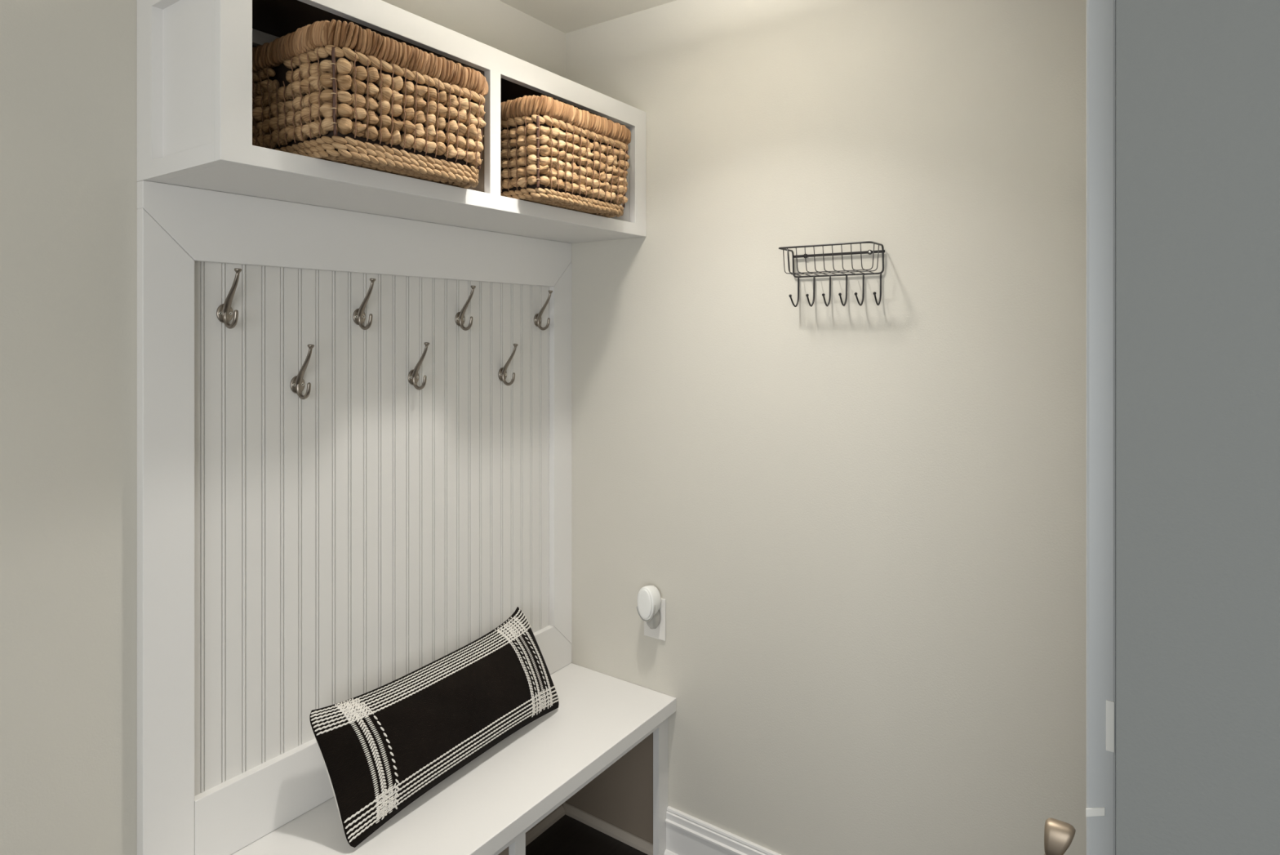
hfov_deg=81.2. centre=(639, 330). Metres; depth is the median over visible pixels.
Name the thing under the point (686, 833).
baseboard
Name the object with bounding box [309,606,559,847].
lumbar pillow
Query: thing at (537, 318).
coat hook
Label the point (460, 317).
coat hook
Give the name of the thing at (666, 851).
trim
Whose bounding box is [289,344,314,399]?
coat hook
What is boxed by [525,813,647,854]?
floor
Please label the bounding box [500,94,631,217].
wicker basket
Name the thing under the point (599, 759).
storage bench
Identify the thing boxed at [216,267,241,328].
coat hook
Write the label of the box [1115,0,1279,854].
wall
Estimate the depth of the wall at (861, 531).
1.80 m
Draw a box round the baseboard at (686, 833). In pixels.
[665,805,781,854]
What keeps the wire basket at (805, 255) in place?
attached to the wall at (861, 531)
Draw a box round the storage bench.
[231,662,676,854]
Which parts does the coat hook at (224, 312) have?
plate, arm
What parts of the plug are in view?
trim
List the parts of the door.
handle, strike plate, latch plate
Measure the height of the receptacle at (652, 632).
0.031 m
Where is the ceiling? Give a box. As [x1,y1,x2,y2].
[499,0,675,33]
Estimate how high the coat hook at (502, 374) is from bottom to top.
0.117 m
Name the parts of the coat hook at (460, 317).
plate, arm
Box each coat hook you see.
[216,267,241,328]
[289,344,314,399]
[352,278,375,329]
[408,342,429,390]
[455,284,475,330]
[497,343,518,385]
[533,289,552,330]
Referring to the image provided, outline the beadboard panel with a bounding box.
[137,180,572,854]
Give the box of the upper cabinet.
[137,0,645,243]
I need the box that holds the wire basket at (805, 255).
[778,240,884,306]
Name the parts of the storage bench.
shoe moulding, frame, shoe moulding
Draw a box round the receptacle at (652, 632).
[648,624,659,635]
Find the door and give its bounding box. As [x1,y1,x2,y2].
[1044,0,1115,854]
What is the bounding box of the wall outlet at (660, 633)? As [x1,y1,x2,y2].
[644,597,666,640]
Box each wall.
[0,0,565,854]
[565,0,1086,854]
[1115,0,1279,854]
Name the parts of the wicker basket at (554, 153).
corner rod, corner rod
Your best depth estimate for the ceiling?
2.15 m
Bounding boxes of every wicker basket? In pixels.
[252,18,488,188]
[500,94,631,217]
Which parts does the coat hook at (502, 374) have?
plate, arm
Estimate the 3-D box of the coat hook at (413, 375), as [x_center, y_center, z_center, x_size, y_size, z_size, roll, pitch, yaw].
[-0.535,0.088,1.824,0.058,0.117,0.032,0,0,35]
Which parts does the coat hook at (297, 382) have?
plate, arm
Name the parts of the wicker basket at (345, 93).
corner rod, corner rod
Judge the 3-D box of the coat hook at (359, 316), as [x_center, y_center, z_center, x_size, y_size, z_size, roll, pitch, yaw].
[-0.622,-0.059,1.700,0.058,0.117,0.032,0,0,35]
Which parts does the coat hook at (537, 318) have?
plate, arm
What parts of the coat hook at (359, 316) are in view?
plate, arm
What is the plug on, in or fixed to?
attached to the wall at (861, 531)
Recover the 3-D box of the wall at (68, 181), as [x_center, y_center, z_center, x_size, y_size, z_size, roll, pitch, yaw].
[-1.162,0.278,1.095,0.120,2.401,3.320,0,0,35]
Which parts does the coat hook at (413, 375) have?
plate, arm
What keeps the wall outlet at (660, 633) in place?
attached to the wall at (861, 531)
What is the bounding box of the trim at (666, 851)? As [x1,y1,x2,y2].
[663,848,677,854]
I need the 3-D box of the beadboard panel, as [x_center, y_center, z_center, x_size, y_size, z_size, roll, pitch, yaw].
[-0.560,0.380,1.829,0.025,1.296,1.186,0,0,35]
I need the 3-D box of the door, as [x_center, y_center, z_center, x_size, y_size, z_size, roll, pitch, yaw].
[0.707,0.459,1.151,0.077,2.014,0.756,0,0,35]
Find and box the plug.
[636,585,661,628]

